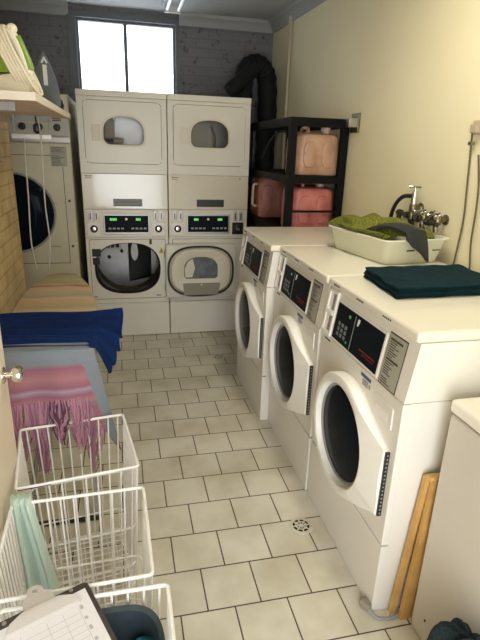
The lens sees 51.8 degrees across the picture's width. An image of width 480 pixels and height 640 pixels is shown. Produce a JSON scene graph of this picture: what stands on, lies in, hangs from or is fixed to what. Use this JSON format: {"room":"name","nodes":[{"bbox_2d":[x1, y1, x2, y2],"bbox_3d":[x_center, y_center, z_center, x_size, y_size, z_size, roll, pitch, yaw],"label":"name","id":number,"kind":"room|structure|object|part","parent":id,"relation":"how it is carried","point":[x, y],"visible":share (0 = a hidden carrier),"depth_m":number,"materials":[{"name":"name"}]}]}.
{"room":"laundry","nodes":[
{"label":"laundry","id":0,"kind":"room"},
{"bbox_2d":[0,122,26,410],"bbox_3d":[-1.019,-0.193,1.182,0.110,2.710,4.250,-3,20,-13],"label":"wall","id":1,"kind":"structure","parent":0,"point":[12,274],"depth_m":2.96,"materials":[{"name":"brick"}]},
{"bbox_2d":[0,90,70,162],"bbox_3d":[-1.040,-0.851,2.285,0.393,0.276,1.290,-3,20,-13],"label":"wall shelf","id":2,"kind":"object","parent":1,"relation":"attached to","point":[24,106],"visible":0.99,"depth_m":2.09,"materials":[{"name":"beige wood"}]},
{"bbox_2d":[0,23,42,95],"bbox_3d":[-0.890,-0.941,1.782,0.319,0.234,0.139,0,19,-5],"label":"cloth","id":3,"kind":"object","parent":2,"relation":"on","point":[17,73],"visible":0.93,"depth_m":1.76,"materials":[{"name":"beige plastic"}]},
{"bbox_3d":[-0.910,-0.938,1.781,0.180,0.087,0.103,0,19,-5],"label":"water tank","id":4,"kind":"part","parent":3,"relation":"part of","materials":[{"name":"green metal"}]},
{"bbox_3d":[-0.881,-0.960,1.776,0.257,0.179,0.042,0,19,-5],"label":"handle","id":5,"kind":"part","parent":3,"relation":"part of","materials":[{"name":"beige metal"}]},
{"bbox_2d":[11,114,51,139],"bbox_3d":[-1.131,-1.044,2.676,0.205,0.121,0.024,-3,20,-13],"label":"rail","id":6,"kind":"object","parent":2,"relation":"hanging from","point":[14,134],"visible":0.98,"depth_m":2.68,"materials":[{"name":"silver metal"}]},
{"bbox_2d":[23,138,36,269],"bbox_3d":[-1.190,-0.638,2.788,0.024,0.731,0.034,-11,23,-33],"label":"cord","id":7,"kind":"object","parent":6,"relation":"hanging from","point":[23,138],"visible":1,"depth_m":2.78,"materials":[{"name":"grey plastic"}]},
{"bbox_2d":[33,116,40,133],"bbox_3d":[-1.106,-1.061,2.687,0.040,0.090,0.039,-3,20,-13],"label":"plug","id":8,"kind":"object","parent":6,"relation":"on","point":[35,125],"visible":0.88,"depth_m":2.68,"materials":[{"name":"black plastic"}]},
{"bbox_2d":[37,116,50,268],"bbox_3d":[-1.104,-0.698,2.793,0.042,0.846,0.018,18,25,38],"label":"cord","id":9,"kind":"object","parent":2,"relation":"hanging from","point":[37,116],"visible":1,"depth_m":2.77,"materials":[{"name":"grey plastic"}]},
{"bbox_2d":[35,51,60,105],"bbox_3d":[-0.904,-1.120,2.309,0.116,0.225,0.136,-4,20,-17],"label":"iron","id":10,"kind":"object","parent":2,"relation":"on","point":[45,74],"visible":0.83,"depth_m":2.25,"materials":[{"name":"grey metal"}]},
{"bbox_2d":[0,4,273,281],"bbox_3d":[-0.978,-1.448,4.812,3.420,2.710,0.120,-3,20,-13],"label":"wall","id":11,"kind":"structure","parent":0,"point":[209,58],"depth_m":4.52,"materials":[{"name":"grey brick"}]},
{"bbox_2d":[0,0,67,14],"bbox_3d":[-1.969,-2.607,4.056,1.058,0.090,0.075,-3,20,-13],"label":"trim","id":12,"kind":"structure","parent":11,"relation":"attached to","point":[57,7],"depth_m":4.11,"materials":[{"name":"grey paint"}]},
{"bbox_2d":[66,9,178,102],"bbox_3d":[-1.033,-2.328,4.457,0.958,0.740,0.095,-3,20,-13],"label":"window","id":13,"kind":"structure","parent":11,"relation":"in","point":[72,29],"depth_m":4.35,"materials":[{"name":"grey metal"}]},
{"bbox_2d":[179,12,273,33],"bbox_3d":[-0.108,-2.690,4.477,0.885,0.090,0.075,-3,20,-13],"label":"trim","id":14,"kind":"structure","parent":11,"relation":"attached to","point":[185,18],"depth_m":4.46,"materials":[{"name":"grey paint"}]},
{"bbox_2d":[60,0,295,19],"bbox_3d":[-0.227,-1.804,1.647,3.520,0.080,6.000,-3,20,-13],"label":"ceiling","id":15,"kind":"structure","parent":0,"point":[254,9],"depth_m":4.16,"materials":[{"name":"paint"}]},
{"bbox_2d":[163,0,184,13],"bbox_3d":[-0.401,-2.313,3.383,0.150,0.105,1.320,-3,20,-13],"label":"fluorescent light","id":16,"kind":"object","parent":15,"relation":"attached to","point":[170,6],"visible":1,"depth_m":3.92,"materials":[{"name":"grey plastic"}]},
{"bbox_2d":[22,330,420,639],"bbox_3d":[-0.315,0.831,2.558,3.520,0.080,6.000,-3,20,-13],"label":"floor","id":17,"kind":"structure","parent":0,"point":[223,493],"depth_m":2.31,"materials":[{"name":"tile"}]},
{"bbox_2d":[0,330,25,619],"bbox_3d":[-0.635,0.176,1.161,0.097,2.030,0.800,-3,20,-13],"label":"door","id":18,"kind":"structure","parent":17,"relation":"on","point":[8,450],"depth_m":1.51,"materials":[{"name":"beige paint"}]},
{"bbox_3d":[-0.699,0.168,1.524,0.061,0.053,0.053,-3,20,-13],"label":"knob","id":19,"kind":"part","parent":18,"relation":"part of","materials":[{"name":"silver metal"}]},
{"bbox_2d":[7,94,88,290],"bbox_3d":[-1.855,-0.866,4.230,0.935,1.935,0.838,-3,20,-13],"label":"dryer","id":20,"kind":"object","parent":17,"relation":"on","point":[61,157],"visible":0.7,"depth_m":3.88,"materials":[{"name":"beige metal"}]},
{"bbox_3d":[-1.614,-1.434,3.654,0.052,0.052,0.027,-3,20,-13],"label":"knob","id":21,"kind":"part","parent":20,"relation":"part of","materials":[{"name":"black plastic"}]},
{"bbox_3d":[-1.754,-0.827,3.828,0.592,0.592,0.028,-3,20,-13],"label":"door glass","id":22,"kind":"part","parent":20,"relation":"part of","materials":[{"name":"black glass"}]},
{"bbox_3d":[-1.777,-0.594,3.942,0.927,1.555,0.022,-3,20,-13],"label":"panel","id":23,"kind":"part","parent":20,"relation":"part of","materials":[{"name":"white metal"}]},
{"bbox_3d":[-1.375,-1.445,3.708,0.052,0.052,0.027,-3,20,-13],"label":"knob","id":24,"kind":"part","parent":20,"relation":"part of","materials":[{"name":"black plastic"}]},
{"bbox_3d":[-1.744,-1.593,3.597,0.927,0.130,0.022,-3,20,-13],"label":"panel","id":25,"kind":"part","parent":20,"relation":"part of","materials":[{"name":"white metal"}]},
{"bbox_2d":[12,273,98,526],"bbox_3d":[-0.896,0.319,2.558,0.399,0.850,1.270,-3,20,-13],"label":"ironing board","id":26,"kind":"object","parent":17,"relation":"on","point":[60,292],"visible":0.23,"depth_m":2.48,"materials":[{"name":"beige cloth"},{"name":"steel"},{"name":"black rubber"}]},
{"bbox_3d":[-0.998,0.360,2.477,0.047,0.797,0.994,-2,20,-12],"label":"leg","id":27,"kind":"part","parent":26,"relation":"part of","materials":[{"name":"grey plastic"}]},
{"bbox_2d":[0,308,122,373],"bbox_3d":[-0.781,0.086,2.067,0.580,0.144,0.439,-3,20,-13],"label":"towel","id":28,"kind":"object","parent":26,"relation":"on","point":[101,329],"visible":0.98,"depth_m":2.06,"materials":[{"name":"fabric"}]},
{"bbox_2d":[3,342,120,473],"bbox_3d":[-0.719,0.379,1.924,0.483,0.566,0.152,-3,20,-13],"label":"shawl","id":29,"kind":"object","parent":26,"relation":"on","point":[55,376],"visible":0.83,"depth_m":1.86,"materials":[{"name":"pink fabric"}]},
{"bbox_3d":[-0.773,0.350,2.528,0.028,0.797,0.996,-4,20,-17],"label":"leg","id":30,"kind":"part","parent":26,"relation":"part of","materials":[{"name":"grey plastic"}]},
{"bbox_2d":[14,414,138,594],"bbox_3d":[-0.586,0.719,1.835,0.384,0.584,0.366,-5,20,-20],"label":"wire basket","id":31,"kind":"object","parent":17,"relation":"on","point":[130,460],"visible":0.73,"depth_m":1.85,"materials":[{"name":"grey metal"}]},
{"bbox_2d":[0,486,154,621],"bbox_3d":[-0.453,0.861,1.439,0.390,0.584,0.354,-3,20,-14],"label":"wire basket","id":32,"kind":"object","parent":17,"relation":"on","point":[148,570],"visible":0.62,"depth_m":1.47,"materials":[{"name":"white metal"}]},
{"bbox_2d":[10,493,59,595],"bbox_3d":[-0.627,0.717,1.508,0.151,0.385,0.075,12,21,27],"label":"checked cloth","id":33,"kind":"object","parent":32,"relation":"in","point":[38,567],"visible":0.88,"depth_m":1.49,"materials":[{"name":"green fabric"}]},
{"bbox_2d":[0,583,175,639],"bbox_3d":[-0.333,0.982,1.102,0.390,0.584,0.354,-3,20,-13],"label":"wire basket","id":34,"kind":"object","parent":17,"relation":"on","point":[170,628],"visible":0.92,"depth_m":1.18,"materials":[{"name":"white metal"}]},
{"bbox_2d":[0,583,116,639],"bbox_3d":[-0.380,0.683,1.027,0.224,0.020,0.362,-12,23,-35],"label":"clipboard","id":35,"kind":"object","parent":34,"relation":"on","point":[43,604],"visible":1,"depth_m":1.11,"materials":[{"name":"grey"}]},
{"bbox_2d":[0,588,110,639],"bbox_3d":[-0.363,0.696,1.007,0.201,0.002,0.294,-12,23,-35],"label":"printed form","id":36,"kind":"object","parent":35,"relation":"on","point":[81,620],"visible":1,"depth_m":1.08,"materials":[{"name":"white paper"}]},
{"bbox_2d":[101,604,164,639],"bbox_3d":[-0.286,0.953,1.150,0.236,0.500,0.230,-3,20,-13],"label":"tub","id":37,"kind":"object","parent":34,"relation":"in","point":[129,621],"visible":0.61,"depth_m":1.18,"materials":[{"name":"plastic"}]},
{"bbox_2d":[136,636,154,639],"bbox_3d":[-0.252,0.960,1.187,0.127,0.456,0.117,-3,20,-13],"label":"cloth","id":38,"kind":"object","parent":37,"relation":"in","point":[142,637],"visible":1,"depth_m":1.16,"materials":[{"name":"teal fabric"}]},
{"bbox_2d":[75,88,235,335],"bbox_3d":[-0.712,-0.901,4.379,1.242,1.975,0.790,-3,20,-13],"label":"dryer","id":39,"kind":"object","parent":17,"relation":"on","point":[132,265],"visible":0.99,"depth_m":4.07,"materials":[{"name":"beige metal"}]},
{"bbox_3d":[-1.181,-0.738,4.000,0.098,0.103,0.005,-3,20,-13],"label":"coin plate","id":40,"kind":"part","parent":39,"relation":"part of","materials":[{"name":"white plastic"}]},
{"bbox_3d":[-1.163,-0.707,4.499,0.143,0.123,0.025,-3,20,-13],"label":"vent plate","id":41,"kind":"part","parent":39,"relation":"part of","materials":[{"name":"black metal"}]},
{"bbox_3d":[-0.905,-1.425,3.837,0.668,0.553,0.020,-3,20,-13],"label":"frame","id":42,"kind":"part","parent":39,"relation":"part of","materials":[{"name":"white metal"}]},
{"bbox_3d":[-0.901,-1.444,3.820,0.577,0.448,0.020,-3,20,-13],"label":"door","id":43,"kind":"part","parent":39,"relation":"part of","materials":[{"name":"white metal"}]},
{"bbox_3d":[-0.919,-1.032,3.972,0.668,0.273,0.020,-3,20,-13],"label":"panel","id":44,"kind":"part","parent":39,"relation":"part of","materials":[{"name":"white metal"}]},
{"bbox_2d":[113,199,141,206],"bbox_3d":[-0.906,-0.948,3.993,0.230,0.060,0.004,-3,20,-13],"label":"vent grille","id":45,"kind":"object","parent":39,"relation":"attached to","point":[116,202],"depth_m":3.99,"materials":[{"name":"black plastic"}]},
{"bbox_3d":[-0.939,-0.419,4.184,0.668,0.563,0.020,-3,20,-13],"label":"frame","id":46,"kind":"part","parent":39,"relation":"part of","materials":[{"name":"white metal"}]},
{"bbox_3d":[-0.953,-0.010,4.326,0.668,0.299,0.020,-3,20,-13],"label":"panel","id":47,"kind":"part","parent":39,"relation":"part of","materials":[{"name":"white metal"}]},
{"bbox_3d":[-0.677,-0.760,4.113,0.098,0.103,0.005,-3,20,-13],"label":"coin plate","id":48,"kind":"part","parent":39,"relation":"part of","materials":[{"name":"white plastic"}]},
{"bbox_3d":[-0.336,-0.427,4.267,0.601,0.460,0.048,-3,20,-13],"label":"open door","id":49,"kind":"part","parent":39,"relation":"part of","materials":[{"name":"white metal"}]},
{"bbox_2d":[166,94,251,332],"bbox_3d":[-0.341,-0.930,4.500,0.672,1.975,0.713,-3,20,-13],"label":"dryer","id":50,"kind":"object","parent":17,"relation":"on","point":[208,137],"visible":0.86,"depth_m":4.11,"materials":[{"name":"beige metal"}]},
{"bbox_3d":[-0.523,-0.767,4.148,0.098,0.103,0.005,-3,20,-13],"label":"coin plate","id":51,"kind":"part","parent":50,"relation":"part of","materials":[{"name":"white plastic"}]},
{"bbox_3d":[-0.295,-0.039,4.475,0.668,0.299,0.020,-3,20,-13],"label":"panel","id":52,"kind":"part","parent":50,"relation":"part of","materials":[{"name":"white metal"}]},
{"bbox_3d":[-0.282,-0.449,4.333,0.668,0.563,0.020,-3,20,-13],"label":"frame","id":53,"kind":"part","parent":50,"relation":"part of","materials":[{"name":"white metal"}]},
{"bbox_3d":[-0.261,-1.062,4.121,0.668,0.273,0.020,-3,20,-13],"label":"panel","id":54,"kind":"part","parent":50,"relation":"part of","materials":[{"name":"white metal"}]},
{"bbox_3d":[-0.248,-1.454,3.985,0.668,0.553,0.020,-3,20,-13],"label":"frame","id":55,"kind":"part","parent":50,"relation":"part of","materials":[{"name":"white metal"}]},
{"bbox_3d":[-0.244,-1.474,3.968,0.577,0.448,0.020,-3,20,-13],"label":"door","id":56,"kind":"part","parent":50,"relation":"part of","materials":[{"name":"white metal"}]},
{"bbox_2d":[197,200,223,206],"bbox_3d":[-0.248,-0.978,4.142,0.230,0.060,0.004,-3,20,-13],"label":"vent grille","id":57,"kind":"object","parent":50,"relation":"attached to","point":[200,203],"depth_m":4.14,"materials":[{"name":"black plastic"}]},
{"bbox_3d":[-0.287,-0.465,4.323,0.539,0.435,0.010,-3,20,-13],"label":"door","id":58,"kind":"part","parent":50,"relation":"part of","materials":[{"name":"metal"}]},
{"bbox_3d":[-0.020,-0.790,4.262,0.098,0.103,0.005,-3,20,-13],"label":"coin plate","id":59,"kind":"part","parent":50,"relation":"part of","materials":[{"name":"black plastic"}]},
{"bbox_2d":[213,355,223,358],"bbox_3d":[-0.174,0.297,3.983,0.092,0.005,0.092,-3,20,-13],"label":"floor drain","id":60,"kind":"object","parent":17,"relation":"on","point":[214,356],"visible":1,"depth_m":3.98,"materials":[{"name":"beige metal"}]},
{"bbox_2d":[235,227,334,419],"bbox_3d":[0.384,-0.017,3.277,0.762,1.095,0.683,-3,20,-13],"label":"washing machine","id":61,"kind":"object","parent":17,"relation":"on","point":[260,252],"visible":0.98,"depth_m":3.04,"materials":[{"name":"white metal"}]},
{"bbox_3d":[0.022,-0.483,3.339,0.036,0.188,0.092,-3,20,-13],"label":"drawer","id":62,"kind":"part","parent":61,"relation":"part of","materials":[{"name":"white plastic"}]},
{"bbox_3d":[0.039,-0.003,3.202,0.018,0.378,0.378,-3,20,-13],"label":"door glass","id":63,"kind":"part","parent":61,"relation":"part of","materials":[{"name":"black glass"}]},
{"bbox_3d":[0.045,0.007,3.174,0.053,0.486,0.548,-3,20,-13],"label":"door","id":64,"kind":"part","parent":61,"relation":"part of","materials":[{"name":"white plastic"}]},
{"bbox_3d":[0.067,0.373,3.338,0.031,0.297,0.677,-3,20,-13],"label":"kick panel","id":65,"kind":"part","parent":61,"relation":"part of","materials":[{"name":"white metal"}]},
{"bbox_3d":[0.081,-0.033,3.198,0.031,0.552,0.677,-3,20,-13],"label":"panel","id":66,"kind":"part","parent":61,"relation":"part of","materials":[{"name":"white ceramic"}]},
{"bbox_3d":[0.122,-0.143,2.920,0.008,0.080,0.130,-3,20,-13],"label":"access plate","id":67,"kind":"part","parent":61,"relation":"part of","materials":[{"name":"white ceramic"}]},
{"bbox_3d":[0.433,-0.518,3.111,0.696,0.037,0.683,-3,20,-13],"label":"lid","id":68,"kind":"part","parent":61,"relation":"part of","materials":[{"name":"white metal"}]},
{"bbox_2d":[247,117,349,226],"bbox_3d":[0.370,-0.673,4.096,0.415,1.800,1.220,-3,20,-13],"label":"storage rack","id":69,"kind":"object","parent":17,"relation":"on","point":[292,125],"visible":0.43,"depth_m":3.40,"materials":[{"name":"black metal"}]},
{"bbox_3d":[0.062,-0.856,4.593,0.050,1.800,0.050,-3,20,-13],"label":"post","id":70,"kind":"part","parent":69,"relation":"part of","materials":[{"name":"metal"}]},
{"bbox_2d":[247,212,281,226],"bbox_3d":[0.374,-0.787,4.057,0.415,0.050,1.220,-3,20,-13],"label":"shelf","id":71,"kind":"object","parent":69,"relation":"attached to","point":[260,221],"depth_m":4.09,"materials":[{"name":"black metal"}]},
{"bbox_2d":[250,176,284,217],"bbox_3d":[0.235,-1.104,4.309,0.317,0.375,0.369,-3,20,-13],"label":"detergent jug","id":72,"kind":"object","parent":69,"relation":"on","point":[266,194],"visible":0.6,"depth_m":4.17,"materials":[{"name":"plastic"}]},
{"bbox_3d":[0.126,-1.067,4.215,0.061,0.211,0.035,-5,20,-19],"label":"handle","id":73,"kind":"part","parent":72,"relation":"part of","materials":[{"name":"beige plastic"}]},
{"bbox_2d":[261,130,287,157],"bbox_3d":[0.311,-1.409,4.297,0.272,0.455,0.026,7,20,15],"label":"hose","id":74,"kind":"object","parent":69,"relation":"hanging from","point":[285,131],"visible":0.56,"depth_m":4.25,"materials":[{"name":"black rubber"}]},
{"bbox_3d":[0.323,-0.475,3.518,0.050,1.800,0.050,-3,20,-13],"label":"post","id":75,"kind":"part","parent":69,"relation":"part of","materials":[{"name":"black metal"}]},
{"bbox_2d":[249,168,337,183],"bbox_3d":[0.386,-1.152,3.930,0.415,0.050,1.220,-3,20,-13],"label":"shelf","id":76,"kind":"object","parent":69,"relation":"attached to","point":[279,175],"depth_m":3.40,"materials":[{"name":"black metal"}]},
{"bbox_3d":[0.398,-1.498,3.811,0.415,0.055,1.220,-3,20,-13],"label":"frame","id":77,"kind":"part","parent":69,"relation":"part of","materials":[{"name":"black paint"}]},
{"bbox_2d":[280,184,332,226],"bbox_3d":[0.487,-0.844,3.613,0.315,0.355,0.309,-3,20,-13],"label":"detergent jug","id":78,"kind":"object","parent":69,"relation":"on","point":[317,196],"visible":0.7,"depth_m":3.48,"materials":[{"name":"pink plastic"}]},
{"bbox_2d":[285,127,338,175],"bbox_3d":[0.508,-1.193,3.494,0.315,0.320,0.309,-3,20,-13],"label":"detergent jug","id":79,"kind":"object","parent":69,"relation":"on","point":[316,153],"visible":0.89,"depth_m":3.36,"materials":[{"name":"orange plastic"}]},
{"bbox_3d":[0.447,-1.308,3.426,0.024,0.063,0.172,-3,20,-13],"label":"handle","id":80,"kind":"part","parent":79,"relation":"part of","materials":[{"name":"pink plastic"}]},
{"bbox_3d":[0.514,-0.756,3.446,0.315,0.014,0.016,-3,20,-13],"label":"rail","id":81,"kind":"part","parent":69,"relation":"part of","materials":[{"name":"black metal"}]},
{"bbox_3d":[0.678,-0.491,3.599,0.050,1.800,0.050,-3,20,-13],"label":"post","id":82,"kind":"part","parent":69,"relation":"part of","materials":[{"name":"black metal"}]},
{"bbox_2d":[289,517,312,533],"bbox_3d":[0.274,0.922,2.219,0.104,0.005,0.104,-3,20,-13],"label":"floor drain","id":83,"kind":"object","parent":17,"relation":"on","point":[299,525],"visible":1,"depth_m":2.21,"materials":[{"name":"beige"}]},
{"bbox_2d":[268,245,447,489],"bbox_3d":[0.584,0.205,2.657,0.762,1.095,0.683,-3,20,-13],"label":"washing machine","id":84,"kind":"object","parent":17,"relation":"on","point":[302,285],"visible":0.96,"depth_m":2.45,"materials":[{"name":"white metal"}]},
{"bbox_3d":[0.222,-0.261,2.720,0.036,0.188,0.092,-3,20,-13],"label":"drawer","id":85,"kind":"part","parent":84,"relation":"part of","materials":[{"name":"white plastic"}]},
{"bbox_3d":[0.238,0.219,2.582,0.018,0.378,0.378,-3,20,-13],"label":"door glass","id":86,"kind":"part","parent":84,"relation":"part of","materials":[{"name":"black glass"}]},
{"bbox_3d":[0.267,0.594,2.718,0.031,0.297,0.677,-3,20,-13],"label":"kick panel","id":87,"kind":"part","parent":84,"relation":"part of","materials":[{"name":"white metal"}]},
{"bbox_3d":[0.244,0.229,2.554,0.053,0.486,0.548,-3,20,-13],"label":"door","id":88,"kind":"part","parent":84,"relation":"part of","materials":[{"name":"white plastic"}]},
{"bbox_3d":[0.280,0.189,2.578,0.031,0.552,0.677,-3,20,-13],"label":"panel","id":89,"kind":"part","parent":84,"relation":"part of","materials":[{"name":"white metal"}]},
{"bbox_3d":[0.321,0.079,2.300,0.008,0.080,0.130,-3,20,-13],"label":"access plate","id":90,"kind":"part","parent":84,"relation":"part of","materials":[{"name":"white ceramic"}]},
{"bbox_3d":[0.633,-0.296,2.492,0.696,0.037,0.683,-3,20,-13],"label":"lid","id":91,"kind":"part","parent":84,"relation":"part of","materials":[{"name":"white metal"}]},
{"bbox_2d":[328,224,448,264],"bbox_3d":[0.745,-0.400,2.557,0.384,0.122,0.532,-6,21,-21],"label":"plastic basin","id":92,"kind":"object","parent":84,"relation":"on","point":[395,250],"visible":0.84,"depth_m":2.38,"materials":[{"name":"beige plastic"}]},
{"bbox_2d":[328,213,434,239],"bbox_3d":[0.709,-0.491,2.546,0.360,0.102,0.484,-6,20,-21],"label":"towel","id":93,"kind":"object","parent":92,"relation":"in","point":[352,222],"visible":0.83,"depth_m":2.44,"materials":[{"name":"green fabric"}]},
{"bbox_2d":[366,222,428,261],"bbox_3d":[0.743,-0.378,2.361,0.302,0.173,0.117,18,25,39],"label":"cleaning cloth","id":94,"kind":"object","parent":92,"relation":"hanging from","point":[416,237],"visible":0.98,"depth_m":2.28,"materials":[{"name":"grey fabric"}]},
{"bbox_2d":[359,596,398,620],"bbox_3d":[0.535,1.058,1.806,0.188,0.036,0.075,3,19,4],"label":"hose","id":95,"kind":"object","parent":17,"relation":"on","point":[365,603],"visible":0.83,"depth_m":1.80,"materials":[{"name":"beige plastic"}]},
{"bbox_2d":[307,276,479,610],"bbox_3d":[0.742,0.431,2.019,0.762,1.095,0.683,-3,20,-13],"label":"washing machine","id":96,"kind":"object","parent":17,"relation":"on","point":[391,372],"visible":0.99,"depth_m":1.72,"materials":[{"name":"white metal"}]},
{"bbox_3d":[0.380,-0.035,2.082,0.036,0.188,0.092,-3,20,-13],"label":"drawer","id":97,"kind":"part","parent":96,"relation":"part of","materials":[{"name":"white plastic"}]},
{"bbox_3d":[0.397,0.445,1.944,0.018,0.378,0.378,-3,20,-13],"label":"door glass","id":98,"kind":"part","parent":96,"relation":"part of","materials":[{"name":"black glass"}]},
{"bbox_3d":[0.425,0.820,2.081,0.031,0.297,0.677,-3,20,-13],"label":"kick panel","id":99,"kind":"part","parent":96,"relation":"part of","materials":[{"name":"white metal"}]},
{"bbox_3d":[0.403,0.455,1.916,0.053,0.486,0.548,-3,20,-13],"label":"door","id":100,"kind":"part","parent":96,"relation":"part of","materials":[{"name":"white plastic"}]},
{"bbox_3d":[0.439,0.415,1.940,0.031,0.552,0.677,-3,20,-13],"label":"panel","id":101,"kind":"part","parent":96,"relation":"part of","materials":[{"name":"white metal"}]},
{"bbox_3d":[0.480,0.305,1.663,0.008,0.080,0.130,-3,20,-13],"label":"access plate","id":102,"kind":"part","parent":96,"relation":"part of","materials":[{"name":"white metal"}]},
{"bbox_3d":[0.791,-0.070,1.854,0.696,0.037,0.683,-3,20,-13],"label":"lid","id":103,"kind":"part","parent":96,"relation":"part of","materials":[{"name":"white ceramic"}]},
{"bbox_2d":[363,264,479,298],"bbox_3d":[0.768,-0.163,1.985,0.523,0.048,0.356,-3,20,-13],"label":"folded towel","id":104,"kind":"object","parent":96,"relation":"on","point":[414,281],"visible":1,"depth_m":1.90,"materials":[{"name":"teal fabric"}]},
{"bbox_2d":[388,472,439,619],"bbox_3d":[0.717,0.789,1.730,0.330,0.606,0.053,-3,20,-13],"label":"wooden planks","id":105,"kind":"object","parent":17,"relation":"on","point":[430,480],"visible":0.33,"depth_m":1.70,"materials":[{"name":"brown wood"}]},
{"bbox_3d":[0.750,0.508,1.641,0.280,0.016,0.026,-3,20,-13],"label":"rail","id":106,"kind":"part","parent":105,"relation":"part of","materials":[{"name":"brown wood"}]},
{"bbox_2d":[411,397,479,639],"bbox_3d":[1.003,0.759,1.387,0.634,0.905,0.680,-3,20,-13],"label":"base cabinet","id":107,"kind":"object","parent":17,"relation":"on","point":[448,589],"visible":1,"depth_m":1.49,"materials":[{"name":"laminate"}]},
{"bbox_3d":[1.016,0.352,1.247,0.634,0.043,0.680,-3,20,-13],"label":"lid","id":108,"kind":"part","parent":107,"relation":"part of","materials":[{"name":"white ceramic"}]},
{"bbox_2d":[427,618,479,639],"bbox_3d":[0.604,1.021,1.352,0.180,0.403,0.360,-3,20,-13],"label":"cloth bundle","id":109,"kind":"object","parent":17,"relation":"on","point":[456,629],"visible":1,"depth_m":1.34,"materials":[{"name":"teal fabric"}]},
{"bbox_2d":[272,0,479,272],"bbox_3d":[1.108,-0.549,2.415,0.150,2.710,5.811,-3,20,-15],"label":"wall","id":110,"kind":"structure","parent":0,"point":[410,69],"depth_m":2.80,"materials":[{"name":"beige paint"}]},
{"bbox_2d":[224,54,276,168],"bbox_3d":[0.084,-1.653,4.601,0.581,1.503,0.290,-8,21,-26],"label":"duct","id":111,"kind":"object","parent":110,"relation":"attached to","point":[253,66],"visible":0.59,"depth_m":4.48,"materials":[{"name":"black plastic"}]},
{"bbox_2d":[281,15,293,168],"bbox_3d":[0.388,-1.289,4.568,0.044,2.655,0.044,-3,20,-13],"label":"conduit","id":112,"kind":"object","parent":110,"relation":"attached to","point":[290,22],"visible":0.62,"depth_m":4.29,"materials":[{"name":"beige metal"}]},
{"bbox_2d":[269,0,325,33],"bbox_3d":[1.040,-1.781,1.962,0.075,0.090,5.808,-3,20,-15],"label":"trim","id":113,"kind":"structure","parent":110,"relation":"attached to","point":[298,8],"depth_m":4.04,"materials":[{"name":"grey paint"}]},
{"bbox_2d":[345,113,360,132],"bbox_3d":[0.733,-1.290,3.236,0.065,0.120,0.110,-3,20,-13],"label":"wall bracket","id":114,"kind":"object","parent":110,"relation":"attached to","point":[353,123],"visible":1,"depth_m":3.21,"materials":[{"name":"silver metal"}]},
{"bbox_3d":[0.758,-1.291,3.242,0.014,0.120,0.110,-3,20,-13],"label":"plate","id":115,"kind":"part","parent":114,"relation":"part of","materials":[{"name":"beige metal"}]},
{"bbox_2d":[409,185,423,218],"bbox_3d":[0.933,-0.623,2.623,0.077,0.176,0.056,-3,20,-13],"label":"tap","id":116,"kind":"object","parent":110,"relation":"attached to","point":[413,205],"visible":0.88,"depth_m":2.61,"materials":[{"name":"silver metal"}]},
{"bbox_2d":[389,194,411,216],"bbox_3d":[0.874,-0.475,2.816,0.047,0.498,0.270,-1,19,-8],"label":"hose","id":117,"kind":"object","parent":116,"relation":"attached to","point":[403,196],"visible":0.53,"depth_m":2.72,"materials":[{"name":"black rubber"}]},
{"bbox_2d":[395,209,438,226],"bbox_3d":[0.927,-0.522,2.609,0.042,0.085,0.381,-3,20,-13],"label":"pipe","id":118,"kind":"object","parent":110,"relation":"attached to","point":[399,212],"visible":0.8,"depth_m":2.59,"materials":[{"name":"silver metal"}]},
{"bbox_2d":[414,207,433,227],"bbox_3d":[0.947,-0.525,2.530,0.118,0.112,0.062,-10,23,-32],"label":"tap","id":119,"kind":"object","parent":110,"relation":"attached to","point":[423,214],"visible":0.8,"depth_m":2.52,"materials":[{"name":"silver metal"}]},
{"bbox_3d":[0.913,-0.552,2.496,0.023,0.040,0.062,-16,26,-41],"label":"handle","id":120,"kind":"part","parent":119,"relation":"part of","materials":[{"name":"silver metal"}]},
{"bbox_2d":[428,210,448,232],"bbox_3d":[0.980,-0.486,2.438,0.118,0.112,0.062,-10,23,-32],"label":"tap","id":121,"kind":"object","parent":110,"relation":"attached to","point":[437,217],"visible":0.93,"depth_m":2.43,"materials":[{"name":"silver metal"}]},
{"bbox_3d":[0.946,-0.513,2.403,0.023,0.040,0.062,-16,26,-41],"label":"handle","id":122,"kind":"part","parent":121,"relation":"part of","materials":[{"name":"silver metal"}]},
{"bbox_2d":[468,155,479,268],"bbox_3d":[1.061,-0.391,2.274,0.011,0.701,0.088,-4,20,-15],"label":"lead","id":123,"kind":"object","parent":110,"relation":"attached to","point":[478,187],"visible":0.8,"depth_m":2.23,"materials":[{"name":"brown"}]},
{"bbox_2d":[468,120,479,144],"bbox_3d":[1.050,-0.833,2.199,0.040,0.105,0.085,-3,20,-13],"label":"power socket","id":124,"kind":"object","parent":110,"relation":"attached to","point":[475,127],"visible":0.94,"depth_m":2.19,"materials":[{"name":"beige plastic"}]},
{"bbox_2d":[453,133,472,263],"bbox_3d":[1.033,-0.462,2.337,0.035,0.792,0.043,-3,20,-13],"label":"lead","id":125,"kind":"object","parent":124,"relation":"hanging from","point":[471,133],"visible":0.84,"depth_m":2.29,"materials":[{"name":"brown"}]},
{"bbox_3d":[1.065,-0.855,2.195,0.012,0.060,0.085,-3,20,-13],"label":"plate","id":126,"kind":"part","parent":124,"relation":"part of","materials":[{"name":"beige plastic"}]}
]}

